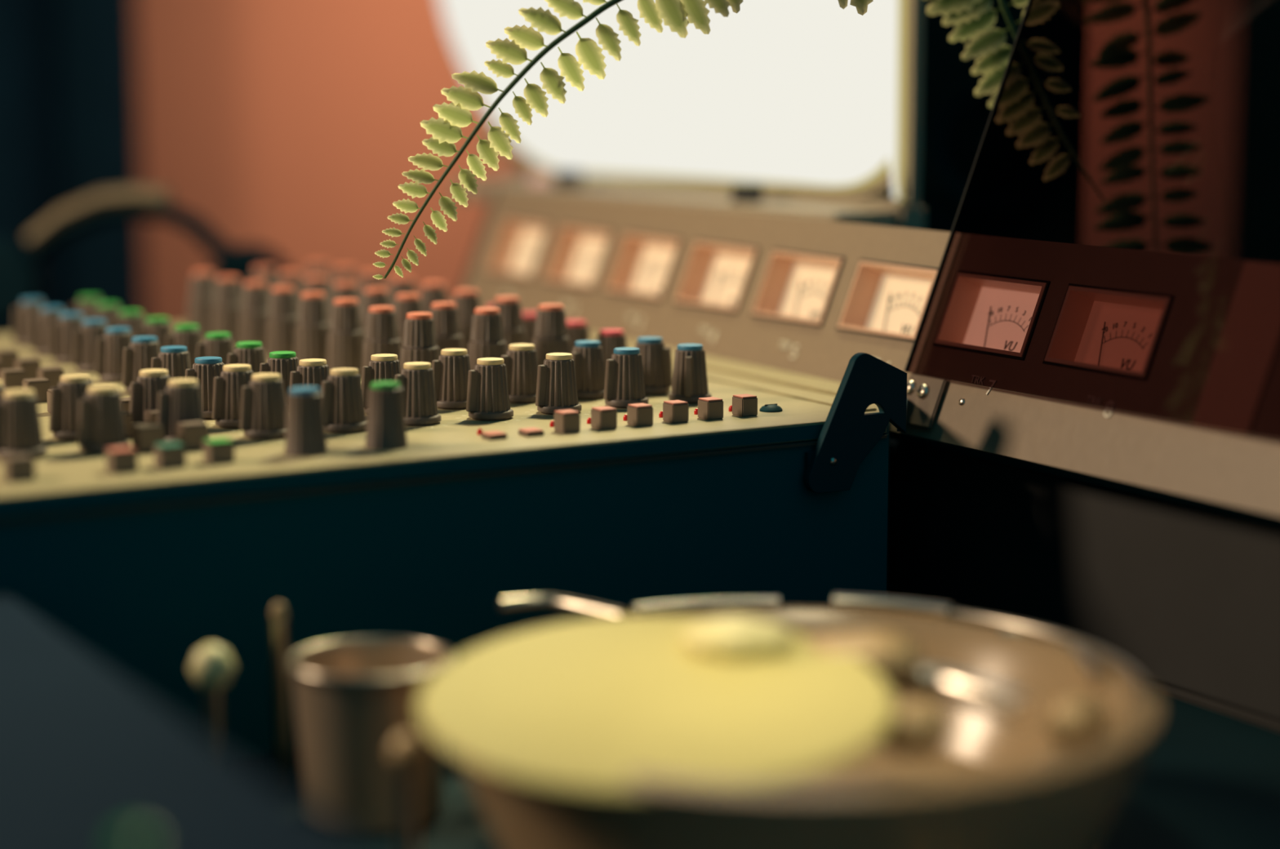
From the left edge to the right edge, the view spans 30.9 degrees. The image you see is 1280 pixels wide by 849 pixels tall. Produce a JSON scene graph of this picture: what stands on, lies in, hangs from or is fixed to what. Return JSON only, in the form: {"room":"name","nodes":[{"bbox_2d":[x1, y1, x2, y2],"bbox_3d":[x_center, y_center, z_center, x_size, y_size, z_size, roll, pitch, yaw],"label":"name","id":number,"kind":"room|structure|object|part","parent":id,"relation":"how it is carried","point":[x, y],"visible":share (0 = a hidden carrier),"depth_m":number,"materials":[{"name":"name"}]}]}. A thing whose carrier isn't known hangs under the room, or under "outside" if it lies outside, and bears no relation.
{"room":"control room","nodes":[
{"label":"control room","id":0,"kind":"room"},
{"bbox_2d":[135,0,906,324],"bbox_3d":[-0.113,-0.333,1.439,2.800,2.000,0.020,-5,10,-30],"label":"wall","id":1,"kind":"structure","parent":0,"point":[291,128],"depth_m":1.40,"materials":[{"name":"paint"}]},
{"bbox_2d":[0,0,146,333],"bbox_3d":[-0.521,-0.277,1.142,0.552,1.940,0.033,-5,10,-30],"label":"curtain","id":2,"kind":"object","parent":1,"relation":"hanging from","point":[69,115],"visible":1,"depth_m":1.28,"materials":[{"name":"fabric"}]},
{"bbox_2d":[372,0,1028,279],"bbox_3d":[0.053,-0.259,0.603,0.112,0.441,0.236,8,12,44],"label":"hanging fern","id":3,"kind":"object","parent":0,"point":[974,20],"visible":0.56,"depth_m":0.58,"materials":[{"name":"green plant"}]},
{"bbox_3d":[0.318,0.757,0.851,2.800,0.020,1.700,-5,10,-30],"label":"floor","id":4,"kind":"structure","parent":0,"visible":0},
{"bbox_2d":[236,692,1279,848],"bbox_3d":[0.057,0.404,0.727,1.520,0.716,1.320,-5,10,-30],"label":"table","id":5,"kind":"object","parent":4,"relation":"on","point":[1206,778],"visible":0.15,"depth_m":0.49,"materials":[{"name":"paint"}]},
{"bbox_2d":[0,186,290,324],"bbox_3d":[-0.204,-0.042,0.924,0.132,0.107,0.026,-1,9,-3],"label":"headphones","id":6,"kind":"object","parent":5,"relation":"on","point":[22,271],"visible":0.73,"depth_m":0.91,"materials":[{"name":"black plastic"}]},
{"bbox_2d":[0,237,46,324],"bbox_3d":[-0.253,-0.057,0.914,0.034,0.034,0.015,0,9,-1],"label":"ear cup","id":7,"kind":"object","parent":6,"relation":"on","point":[22,271],"depth_m":0.91,"materials":[{"name":"black plastic"}]},
{"bbox_2d":[209,244,290,293],"bbox_3d":[-0.155,-0.055,0.923,0.034,0.034,0.015,0,9,-1],"label":"ear cup","id":8,"kind":"object","parent":6,"relation":"on","point":[240,260],"depth_m":0.91,"materials":[{"name":"black plastic"}]},
{"bbox_2d":[0,592,359,848],"bbox_3d":[-0.166,0.088,0.267,0.280,0.048,0.337,-5,10,-30],"label":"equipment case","id":9,"kind":"object","parent":5,"relation":"on","point":[89,759],"visible":1,"depth_m":0.35,"materials":[{"name":"blue"}]},
{"bbox_2d":[116,831,153,848],"bbox_3d":[-0.069,0.057,0.316,0.005,0.002,0.005,-5,10,-30],"label":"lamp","id":10,"kind":"object","parent":9,"relation":"on","point":[125,839],"depth_m":0.32,"materials":[{"name":"green"}]},
{"bbox_2d":[188,643,235,750],"bbox_3d":[-0.088,0.062,0.478,0.010,0.035,0.010,-5,10,-30],"label":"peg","id":11,"kind":"object","parent":5,"relation":"on","point":[211,667],"visible":0.73,"depth_m":0.47,"materials":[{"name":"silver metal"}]},
{"bbox_3d":[-0.088,0.050,0.476,0.009,0.010,0.009,7,11,40],"label":"knob","id":12,"kind":"part","parent":11,"relation":"part of","materials":[{"name":"beige wax"}]},
{"bbox_3d":[-0.088,0.066,0.478,0.009,0.028,0.009,-1,9,-7],"label":"post","id":13,"kind":"part","parent":11,"relation":"part of","materials":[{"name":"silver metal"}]},
{"bbox_2d":[269,602,292,786],"bbox_3d":[-0.076,0.058,0.493,0.004,0.040,0.004,-5,10,-30],"label":"peg","id":14,"kind":"object","parent":5,"relation":"on","point":[278,619],"visible":1,"depth_m":0.49,"materials":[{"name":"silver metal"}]},
{"bbox_3d":[-0.077,0.040,0.490,0.004,0.004,0.004,-2,9,-11],"label":"knob","id":15,"kind":"part","parent":14,"relation":"part of","materials":[{"name":"brown stone"}]},
{"bbox_2d":[286,636,455,833],"bbox_3d":[-0.055,0.064,0.473,0.034,0.033,0.034,-5,10,-30],"label":"steel tumbler","id":16,"kind":"object","parent":5,"relation":"on","point":[353,696],"visible":0.87,"depth_m":0.46,"materials":[{"name":"silver metal"}]},
{"bbox_2d":[387,732,424,848],"bbox_3d":[-0.043,0.072,0.432,0.007,0.029,0.007,-5,10,-30],"label":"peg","id":17,"kind":"object","parent":5,"relation":"on","point":[406,751],"visible":1,"depth_m":0.43,"materials":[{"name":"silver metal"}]},
{"bbox_3d":[-0.044,0.061,0.430,0.007,0.007,0.007,0,9,2],"label":"knob","id":18,"kind":"part","parent":17,"relation":"part of","materials":[{"name":"brown stone"}]},
{"bbox_3d":[-0.043,0.074,0.432,0.006,0.024,0.006,-5,10,-30],"label":"post","id":19,"kind":"part","parent":17,"relation":"part of","materials":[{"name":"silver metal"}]},
{"bbox_2d":[0,261,888,759],"bbox_3d":[-0.171,0.012,0.635,0.413,0.086,0.309,-5,10,-30],"label":"mixing console","id":20,"kind":"object","parent":5,"relation":"on","point":[372,461],"visible":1,"depth_m":0.55,"materials":[{"name":"teal"}]},
{"bbox_3d":[-0.154,-0.003,0.547,0.010,0.012,0.010,-5,10,-30],"label":"knob","id":21,"kind":"part","parent":20,"relation":"part of","materials":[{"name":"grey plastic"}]},
{"bbox_3d":[-0.142,-0.001,0.529,0.010,0.012,0.010,-5,10,-30],"label":"knob","id":22,"kind":"part","parent":20,"relation":"part of","materials":[{"name":"grey plastic"}]},
{"bbox_3d":[-0.196,-0.033,0.746,0.010,0.012,0.010,-5,10,-30],"label":"knob","id":23,"kind":"part","parent":20,"relation":"part of","materials":[{"name":"grey plastic"}]},
{"bbox_3d":[-0.183,-0.029,0.720,0.010,0.012,0.010,-4,9,-24],"label":"knob","id":24,"kind":"part","parent":20,"relation":"part of","materials":[{"name":"grey plastic"}]},
{"bbox_3d":[-0.172,-0.026,0.700,0.010,0.012,0.010,-5,10,-28],"label":"knob","id":25,"kind":"part","parent":20,"relation":"part of","materials":[{"name":"grey plastic"}]},
{"bbox_3d":[-0.136,-0.005,0.556,0.010,0.012,0.010,-5,10,-30],"label":"knob","id":26,"kind":"part","parent":20,"relation":"part of","materials":[{"name":"grey plastic"}]},
{"bbox_3d":[-0.179,-0.035,0.755,0.010,0.012,0.010,-4,10,-26],"label":"knob","id":27,"kind":"part","parent":20,"relation":"part of","materials":[{"name":"grey plastic"}]},
{"bbox_3d":[-0.161,-0.024,0.682,0.010,0.012,0.010,-5,10,-30],"label":"knob","id":28,"kind":"part","parent":20,"relation":"part of","materials":[{"name":"grey plastic"}]},
{"bbox_3d":[-0.124,-0.002,0.537,0.010,0.012,0.010,-8,11,-41],"label":"knob","id":29,"kind":"part","parent":20,"relation":"part of","materials":[{"name":"grey plastic"}]},
{"bbox_3d":[-0.168,-0.031,0.732,0.010,0.012,0.010,-4,9,-24],"label":"knob","id":30,"kind":"part","parent":20,"relation":"part of","materials":[{"name":"grey plastic"}]},
{"bbox_3d":[-0.149,-0.020,0.660,0.010,0.012,0.010,-4,9,-24],"label":"knob","id":31,"kind":"part","parent":20,"relation":"part of","materials":[{"name":"grey plastic"}]},
{"bbox_3d":[-0.156,-0.028,0.708,0.010,0.012,0.010,-6,10,-34],"label":"knob","id":32,"kind":"part","parent":20,"relation":"part of","materials":[{"name":"grey plastic"}]},
{"bbox_3d":[-0.136,-0.017,0.637,0.010,0.012,0.010,-5,10,-32],"label":"knob","id":33,"kind":"part","parent":20,"relation":"part of","materials":[{"name":"grey plastic"}]},
{"bbox_3d":[-0.119,-0.006,0.566,0.010,0.012,0.010,-6,11,-35],"label":"knob","id":34,"kind":"part","parent":20,"relation":"part of","materials":[{"name":"grey plastic"}]},
{"bbox_3d":[-0.143,-0.025,0.688,0.010,0.012,0.010,-5,10,-29],"label":"knob","id":35,"kind":"part","parent":20,"relation":"part of","materials":[{"name":"grey plastic"}]},
{"bbox_3d":[-0.124,-0.013,0.614,0.010,0.012,0.010,-4,10,-25],"label":"knob","id":36,"kind":"part","parent":20,"relation":"part of","materials":[{"name":"grey plastic"}]},
{"bbox_3d":[-0.108,-0.003,0.548,0.010,0.012,0.010,-5,10,-30],"label":"knob","id":37,"kind":"part","parent":20,"relation":"part of","materials":[{"name":"grey plastic"}]},
{"bbox_3d":[-0.131,-0.021,0.667,0.010,0.012,0.010,-4,9,-24],"label":"knob","id":38,"kind":"part","parent":20,"relation":"part of","materials":[{"name":"grey plastic"}]},
{"bbox_3d":[-0.144,-0.035,0.764,0.012,0.013,0.012,-4,10,-27],"label":"knob","id":39,"kind":"part","parent":20,"relation":"part of","materials":[{"name":"grey plastic"}]},
{"bbox_3d":[-0.144,-0.046,0.763,0.009,0.008,0.009,-4,10,-27],"label":"knob","id":40,"kind":"part","parent":20,"relation":"part of","materials":[{"name":"plastic"}]},
{"bbox_3d":[-0.110,-0.010,0.591,0.010,0.012,0.010,-5,10,-27],"label":"knob","id":41,"kind":"part","parent":20,"relation":"part of","materials":[{"name":"grey plastic"}]},
{"bbox_3d":[-0.118,-0.018,0.646,0.010,0.012,0.010,-4,9,-24],"label":"knob","id":42,"kind":"part","parent":20,"relation":"part of","materials":[{"name":"grey plastic"}]},
{"bbox_3d":[-0.132,-0.032,0.744,0.012,0.013,0.012,-6,10,-34],"label":"knob","id":43,"kind":"part","parent":20,"relation":"part of","materials":[{"name":"grey plastic"}]},
{"bbox_3d":[-0.132,-0.043,0.742,0.009,0.008,0.009,-6,10,-34],"label":"knob","id":44,"kind":"part","parent":20,"relation":"part of","materials":[{"name":"grey plastic"}]},
{"bbox_3d":[-0.100,-0.008,0.575,0.010,0.012,0.010,-5,10,-30],"label":"knob","id":45,"kind":"part","parent":20,"relation":"part of","materials":[{"name":"grey plastic"}]},
{"bbox_3d":[-0.105,-0.015,0.624,0.010,0.012,0.010,-5,10,-29],"label":"knob","id":46,"kind":"part","parent":20,"relation":"part of","materials":[{"name":"grey plastic"}]},
{"bbox_3d":[-0.120,-0.029,0.724,0.012,0.013,0.012,-4,9,-23],"label":"knob","id":47,"kind":"part","parent":20,"relation":"part of","materials":[{"name":"grey plastic"}]},
{"bbox_3d":[-0.120,-0.040,0.723,0.009,0.008,0.009,-4,9,-23],"label":"knob","id":48,"kind":"part","parent":20,"relation":"part of","materials":[{"name":"grey plastic"}]},
{"bbox_3d":[-0.127,-0.048,0.780,0.009,0.008,0.009,-5,10,-28],"label":"knob","id":49,"kind":"part","parent":20,"relation":"part of","materials":[{"name":"orange plastic"}]},
{"bbox_3d":[-0.090,-0.005,0.557,0.010,0.012,0.010,-4,9,-24],"label":"knob","id":50,"kind":"part","parent":20,"relation":"part of","materials":[{"name":"grey plastic"}]},
{"bbox_3d":[-0.109,-0.027,0.706,0.012,0.013,0.012,-6,11,-36],"label":"knob","id":51,"kind":"part","parent":20,"relation":"part of","materials":[{"name":"grey plastic"}]},
{"bbox_3d":[-0.093,-0.012,0.602,0.010,0.012,0.010,-4,9,-23],"label":"knob","id":52,"kind":"part","parent":20,"relation":"part of","materials":[{"name":"grey plastic"}]},
{"bbox_3d":[-0.109,-0.037,0.704,0.009,0.008,0.009,-6,11,-36],"label":"knob","id":53,"kind":"part","parent":20,"relation":"part of","materials":[{"name":"plastic"}]},
{"bbox_3d":[-0.115,-0.045,0.760,0.009,0.008,0.009,-5,10,-31],"label":"knob","id":54,"kind":"part","parent":20,"relation":"part of","materials":[{"name":"orange plastic"}]},
{"bbox_3d":[-0.077,0.000,0.533,0.010,0.014,0.010,-5,10,-30],"label":"knob","id":55,"kind":"part","parent":20,"relation":"part of","materials":[{"name":"grey plastic"}]},
{"bbox_3d":[-0.097,-0.024,0.686,0.012,0.013,0.012,-5,10,-28],"label":"knob","id":56,"kind":"part","parent":20,"relation":"part of","materials":[{"name":"grey plastic"}]},
{"bbox_3d":[-0.097,-0.034,0.685,0.009,0.008,0.009,-5,10,-28],"label":"knob","id":57,"kind":"part","parent":20,"relation":"part of","materials":[{"name":"grey plastic"}]},
{"bbox_3d":[-0.083,-0.009,0.586,0.010,0.012,0.010,-5,10,-30],"label":"knob","id":58,"kind":"part","parent":20,"relation":"part of","materials":[{"name":"grey plastic"}]},
{"bbox_3d":[-0.103,-0.042,0.740,0.009,0.008,0.009,-5,10,-31],"label":"knob","id":59,"kind":"part","parent":20,"relation":"part of","materials":[{"name":"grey plastic"}]},
{"bbox_3d":[-0.111,-0.051,0.799,0.009,0.008,0.009,-5,10,-31],"label":"knob","id":60,"kind":"part","parent":20,"relation":"part of","materials":[{"name":"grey plastic"}]},
{"bbox_3d":[-0.103,-0.032,0.742,0.012,0.013,0.012,-5,10,-31],"label":"knob","id":61,"kind":"part","parent":20,"relation":"part of","materials":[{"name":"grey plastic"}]},
{"bbox_3d":[-0.099,-0.048,0.778,0.009,0.008,0.009,-5,10,-27],"label":"knob","id":62,"kind":"part","parent":20,"relation":"part of","materials":[{"name":"orange plastic"}]},
{"bbox_3d":[-0.092,-0.029,0.721,0.012,0.013,0.012,-4,10,-25],"label":"knob","id":63,"kind":"part","parent":20,"relation":"part of","materials":[{"name":"grey plastic"}]},
{"bbox_3d":[-0.092,-0.039,0.720,0.009,0.008,0.009,-4,10,-25],"label":"knob","id":64,"kind":"part","parent":20,"relation":"part of","materials":[{"name":"grey plastic"}]},
{"bbox_3d":[-0.085,-0.021,0.667,0.012,0.013,0.012,-5,10,-31],"label":"knob","id":65,"kind":"part","parent":20,"relation":"part of","materials":[{"name":"grey plastic"}]},
{"bbox_3d":[-0.085,-0.031,0.665,0.009,0.008,0.009,-5,10,-31],"label":"knob","id":66,"kind":"part","parent":20,"relation":"part of","materials":[{"name":"grey plastic"}]},
{"bbox_3d":[-0.072,-0.006,0.567,0.010,0.012,0.010,-6,11,-35],"label":"knob","id":67,"kind":"part","parent":20,"relation":"part of","materials":[{"name":"grey plastic"}]},
{"bbox_3d":[-0.087,-0.035,0.760,0.012,0.013,0.012,-5,10,-29],"label":"knob","id":68,"kind":"part","parent":20,"relation":"part of","materials":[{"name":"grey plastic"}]},
{"bbox_3d":[-0.080,-0.026,0.701,0.012,0.013,0.012,-6,10,-34],"label":"knob","id":69,"kind":"part","parent":20,"relation":"part of","materials":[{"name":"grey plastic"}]},
{"bbox_3d":[-0.088,-0.045,0.758,0.009,0.008,0.009,-5,10,-29],"label":"knob","id":70,"kind":"part","parent":20,"relation":"part of","materials":[{"name":"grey plastic"}]},
{"bbox_3d":[-0.080,-0.036,0.700,0.009,0.008,0.009,-6,10,-34],"label":"knob","id":71,"kind":"part","parent":20,"relation":"part of","materials":[{"name":"grey plastic"}]},
{"bbox_3d":[-0.072,-0.017,0.645,0.012,0.013,0.012,-6,11,-36],"label":"knob","id":72,"kind":"part","parent":20,"relation":"part of","materials":[{"name":"grey plastic"}]},
{"bbox_3d":[-0.072,-0.028,0.643,0.009,0.008,0.009,-6,11,-36],"label":"knob","id":73,"kind":"part","parent":20,"relation":"part of","materials":[{"name":"grey plastic"}]},
{"bbox_3d":[-0.066,-0.011,0.596,0.010,0.012,0.010,-5,10,-30],"label":"knob","id":74,"kind":"part","parent":20,"relation":"part of","materials":[{"name":"grey plastic"}]},
{"bbox_3d":[-0.060,-0.002,0.543,0.010,0.014,0.010,-5,10,-30],"label":"knob","id":75,"kind":"part","parent":20,"relation":"part of","materials":[{"name":"grey plastic"}]},
{"bbox_3d":[-0.068,-0.023,0.681,0.012,0.013,0.012,-5,10,-27],"label":"knob","id":76,"kind":"part","parent":20,"relation":"part of","materials":[{"name":"grey plastic"}]},
{"bbox_3d":[-0.076,-0.042,0.738,0.009,0.008,0.009,-6,10,-32],"label":"knob","id":77,"kind":"part","parent":20,"relation":"part of","materials":[{"name":"orange plastic"}]},
{"bbox_3d":[-0.068,-0.033,0.679,0.009,0.008,0.009,-5,10,-27],"label":"knob","id":78,"kind":"part","parent":20,"relation":"part of","materials":[{"name":"grey plastic"}]},
{"bbox_3d":[-0.056,-0.008,0.579,0.010,0.012,0.010,-5,10,-30],"label":"knob","id":79,"kind":"part","parent":20,"relation":"part of","materials":[{"name":"grey plastic"}]},
{"bbox_3d":[-0.060,-0.025,0.626,0.009,0.008,0.009,-5,10,-31],"label":"knob","id":80,"kind":"part","parent":20,"relation":"part of","materials":[{"name":"grey plastic"}]},
{"bbox_3d":[-0.060,-0.015,0.627,0.012,0.013,0.012,-5,10,-31],"label":"knob","id":81,"kind":"part","parent":20,"relation":"part of","materials":[{"name":"grey plastic"}]},
{"bbox_3d":[-0.064,-0.039,0.718,0.009,0.008,0.009,-4,10,-26],"label":"knob","id":82,"kind":"part","parent":20,"relation":"part of","materials":[{"name":"plastic"}]},
{"bbox_3d":[-0.172,-0.006,0.633,0.413,0.004,0.307,-5,10,-30],"label":"panel","id":83,"kind":"part","parent":20,"relation":"part of","materials":[{"name":"paint"}]},
{"bbox_3d":[-0.055,-0.029,0.654,0.009,0.008,0.009,-4,9,-24],"label":"knob","id":84,"kind":"part","parent":20,"relation":"part of","materials":[{"name":"grey plastic"}]},
{"bbox_3d":[-0.055,-0.019,0.655,0.012,0.013,0.012,-4,9,-24],"label":"knob","id":85,"kind":"part","parent":20,"relation":"part of","materials":[{"name":"grey plastic"}]},
{"bbox_3d":[-0.049,-0.013,0.607,0.010,0.012,0.010,-4,9,-24],"label":"knob","id":86,"kind":"part","parent":20,"relation":"part of","materials":[{"name":"grey plastic"}]},
{"bbox_3d":[-0.052,-0.025,0.694,0.012,0.013,0.012,-4,9,-24],"label":"knob","id":87,"kind":"part","parent":20,"relation":"part of","materials":[{"name":"grey plastic"}]},
{"bbox_3d":[-0.052,-0.035,0.693,0.009,0.008,0.009,-4,9,-24],"label":"knob","id":88,"kind":"part","parent":20,"relation":"part of","materials":[{"name":"grey plastic"}]},
{"bbox_2d":[476,428,482,435],"bbox_3d":[-0.039,0.002,0.561,0.001,0.002,0.001,-5,10,-30],"label":"lamp","id":89,"kind":"object","parent":20,"relation":"on","point":[479,431],"depth_m":0.56,"materials":[{"name":"red plastic"}]},
{"bbox_3d":[-0.042,-0.017,0.640,0.012,0.013,0.012,-4,10,-25],"label":"knob","id":90,"kind":"part","parent":20,"relation":"part of","materials":[{"name":"grey plastic"}]},
{"bbox_3d":[-0.042,-0.027,0.638,0.009,0.008,0.009,-4,10,-25],"label":"knob","id":91,"kind":"part","parent":20,"relation":"part of","materials":[{"name":"grey plastic"}]},
{"bbox_3d":[-0.038,-0.010,0.587,0.010,0.012,0.010,-5,10,-30],"label":"knob","id":92,"kind":"part","parent":20,"relation":"part of","materials":[{"name":"grey plastic"}]},
{"bbox_3d":[-0.038,-0.032,0.671,0.009,0.008,0.009,-4,9,-24],"label":"knob","id":93,"kind":"part","parent":20,"relation":"part of","materials":[{"name":"grey plastic"}]},
{"bbox_3d":[-0.038,-0.022,0.672,0.012,0.013,0.012,-4,9,-24],"label":"knob","id":94,"kind":"part","parent":20,"relation":"part of","materials":[{"name":"grey plastic"}]},
{"bbox_3d":[-0.032,-0.014,0.618,0.010,0.012,0.010,-5,10,-30],"label":"knob","id":95,"kind":"part","parent":20,"relation":"part of","materials":[{"name":"grey plastic"}]},
{"bbox_3d":[-0.033,-0.027,0.700,0.010,0.012,0.010,-6,10,-34],"label":"knob","id":96,"kind":"part","parent":20,"relation":"part of","materials":[{"name":"grey plastic"}]},
{"bbox_3d":[-0.025,-0.029,0.649,0.009,0.008,0.009,-5,10,-30],"label":"knob","id":97,"kind":"part","parent":20,"relation":"part of","materials":[{"name":"grey plastic"}]},
{"bbox_3d":[-0.025,-0.018,0.650,0.012,0.013,0.012,-5,10,-30],"label":"knob","id":98,"kind":"part","parent":20,"relation":"part of","materials":[{"name":"grey plastic"}]},
{"bbox_2d":[549,420,554,426],"bbox_3d":[-0.022,0.000,0.574,0.001,0.002,0.001,-5,10,-30],"label":"lamp","id":99,"kind":"object","parent":20,"relation":"on","point":[551,422],"depth_m":0.57,"materials":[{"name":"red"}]},
{"bbox_3d":[-0.021,-0.011,0.597,0.010,0.012,0.010,-5,10,-30],"label":"knob","id":100,"kind":"part","parent":20,"relation":"part of","materials":[{"name":"grey plastic"}]},
{"bbox_3d":[-0.019,-0.023,0.677,0.010,0.012,0.010,-4,10,-27],"label":"knob","id":101,"kind":"part","parent":20,"relation":"part of","materials":[{"name":"grey plastic"}]},
{"bbox_3d":[-0.014,-0.015,0.625,0.010,0.012,0.010,8,12,42],"label":"knob","id":102,"kind":"part","parent":20,"relation":"part of","materials":[{"name":"grey plastic"}]},
{"bbox_2d":[586,417,591,423],"bbox_3d":[-0.013,-0.001,0.579,0.001,0.002,0.001,-5,10,-30],"label":"lamp","id":103,"kind":"object","parent":20,"relation":"on","point":[588,419],"depth_m":0.58,"materials":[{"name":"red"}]},
{"bbox_3d":[-0.008,-0.019,0.653,0.010,0.012,0.010,-5,10,-29],"label":"knob","id":104,"kind":"part","parent":20,"relation":"part of","materials":[{"name":"grey plastic"}]},
{"bbox_2d":[622,413,626,420],"bbox_3d":[-0.004,-0.002,0.584,0.001,0.002,0.001,-5,10,-30],"label":"lamp","id":105,"kind":"object","parent":20,"relation":"on","point":[624,415],"depth_m":0.58,"materials":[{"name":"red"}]},
{"bbox_3d":[-0.004,-0.013,0.609,0.010,0.012,0.010,-5,10,-30],"label":"knob","id":106,"kind":"part","parent":20,"relation":"part of","materials":[{"name":"grey plastic"}]},
{"bbox_3d":[0.003,-0.017,0.634,0.010,0.012,0.010,4,9,24],"label":"knob","id":107,"kind":"part","parent":20,"relation":"part of","materials":[{"name":"grey plastic"}]},
{"bbox_2d":[658,411,662,417],"bbox_3d":[0.005,-0.003,0.590,0.001,0.002,0.001,-5,10,-30],"label":"lamp","id":108,"kind":"object","parent":20,"relation":"on","point":[660,413],"depth_m":0.59,"materials":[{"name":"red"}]},
{"bbox_3d":[0.013,-0.014,0.617,0.010,0.012,0.010,1,9,6],"label":"knob","id":109,"kind":"part","parent":20,"relation":"part of","materials":[{"name":"grey plastic"}]},
{"bbox_2d":[693,408,697,414],"bbox_3d":[0.015,-0.003,0.595,0.001,0.002,0.001,-5,10,-30],"label":"lamp","id":110,"kind":"object","parent":20,"relation":"on","point":[695,410],"depth_m":0.59,"materials":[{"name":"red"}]},
{"bbox_2d":[439,0,925,229],"bbox_3d":[0.033,-0.174,0.897,0.147,0.376,0.365,-5,10,-30],"label":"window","id":111,"kind":"structure","parent":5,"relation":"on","point":[797,108],"depth_m":0.81,"materials":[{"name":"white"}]},
{"bbox_2d":[450,177,896,226],"bbox_3d":[0.002,-0.081,0.842,0.025,0.008,0.278,-5,10,-30],"label":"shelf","id":112,"kind":"object","parent":111,"relation":"attached to","point":[833,199],"depth_m":0.79,"materials":[{"name":"beige wood"}]},
{"bbox_2d":[454,593,1161,848],"bbox_3d":[0.029,0.066,0.443,0.137,0.038,0.137,-5,10,-30],"label":"metal dish","id":113,"kind":"object","parent":5,"relation":"on","point":[993,783],"visible":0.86,"depth_m":0.40,"materials":[{"name":"silver metal"}]},
{"bbox_2d":[497,594,627,618],"bbox_3d":[-0.016,0.039,0.496,0.030,0.003,0.010,4,9,24],"label":"spoon","id":114,"kind":"object","parent":113,"relation":"on","point":[507,604],"visible":0.9,"depth_m":0.50,"materials":[{"name":"silver metal"}]},
{"bbox_2d":[417,615,894,793],"bbox_3d":[0.003,0.050,0.420,0.086,0.010,0.086,2,9,12],"label":"saucer","id":115,"kind":"object","parent":113,"relation":"on","point":[590,704],"visible":1,"depth_m":0.41,"materials":[{"name":"ceramic"}]},
{"bbox_2d":[681,615,793,660],"bbox_3d":[0.019,0.041,0.444,0.021,0.008,0.018,0,9,-1],"label":"tablet","id":116,"kind":"object","parent":115,"relation":"on","point":[723,637],"visible":1,"depth_m":0.44,"materials":[{"name":"beige"}]},
{"bbox_2d":[806,629,920,685],"bbox_3d":[0.042,0.045,0.447,0.025,0.010,0.018,0,9,-1],"label":"stone","id":117,"kind":"object","parent":113,"relation":"in","point":[893,655],"visible":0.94,"depth_m":0.44,"materials":[{"name":"brown stone"}]},
{"bbox_2d":[880,697,949,756],"bbox_3d":[0.050,0.055,0.420,0.013,0.010,0.012,-5,10,-30],"label":"stone","id":118,"kind":"object","parent":113,"relation":"on","point":[917,726],"visible":1,"depth_m":0.42,"materials":[{"name":"brown stone"}]},
{"bbox_2d":[888,662,1039,728],"bbox_3d":[0.061,0.051,0.437,0.010,0.006,0.036,-8,11,-41],"label":"clip","id":119,"kind":"object","parent":113,"relation":"in","point":[1019,708],"visible":0.98,"depth_m":0.43,"materials":[{"name":"white metal"}]},
{"bbox_2d":[1000,626,1106,683],"bbox_3d":[0.085,0.046,0.467,0.009,0.003,0.039,-3,9,-20],"label":"ring","id":120,"kind":"object","parent":113,"relation":"in","point":[1086,661],"visible":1,"depth_m":0.46,"materials":[{"name":"silver metal"}]},
{"bbox_2d":[1047,693,1104,746],"bbox_3d":[0.083,0.056,0.440,0.010,0.008,0.022,3,9,20],"label":"stone","id":121,"kind":"object","parent":113,"relation":"in","point":[1074,720],"visible":1,"depth_m":0.43,"materials":[{"name":"brown stone"}]},
{"bbox_2d":[906,0,1027,231],"bbox_3d":[0.121,-0.078,0.784,0.057,0.220,0.061,2,9,11],"label":"loudspeaker","id":122,"kind":"object","parent":5,"relation":"on","point":[954,120],"visible":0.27,"depth_m":0.76,"materials":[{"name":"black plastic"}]},
{"bbox_2d":[886,439,1279,733],"bbox_3d":[0.082,0.029,0.653,0.017,0.049,0.544,-5,10,-30],"label":"base cabinet","id":123,"kind":"object","parent":5,"relation":"on","point":[1188,597],"visible":0.58,"depth_m":0.58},
{"bbox_2d":[459,189,1279,526],"bbox_3d":[0.074,-0.025,0.650,0.040,0.060,0.521,-5,10,-30],"label":"bridge","id":124,"kind":"object","parent":123,"relation":"on","point":[803,296],"visible":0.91,"depth_m":0.68,"materials":[{"name":"paint"}]},
{"bbox_2d":[804,0,1279,493],"bbox_3d":[0.150,-0.059,0.490,0.115,0.176,0.300,-5,10,-30],"label":"cover","id":125,"kind":"object","parent":124,"relation":"on","point":[1113,242],"depth_m":0.57,"materials":[{"name":"plastic"}]},
{"bbox_3d":[0.063,-0.003,0.597,0.017,0.034,0.060,5,10,31],"label":"hinge bracket","id":126,"kind":"part","parent":125,"relation":"part of","materials":[{"name":"black metal"}]},
{"bbox_3d":[0.075,-0.006,0.617,0.001,0.014,0.015,20,-3,-31],"label":"plate","id":127,"kind":"part","parent":125,"relation":"part of","materials":[{"name":"silver metal"}]},
{"bbox_3d":[0.066,0.002,0.648,0.016,0.001,0.519,20,-3,-31],"label":"plate","id":128,"kind":"part","parent":124,"relation":"part of","materials":[{"name":"metal"}]}
]}

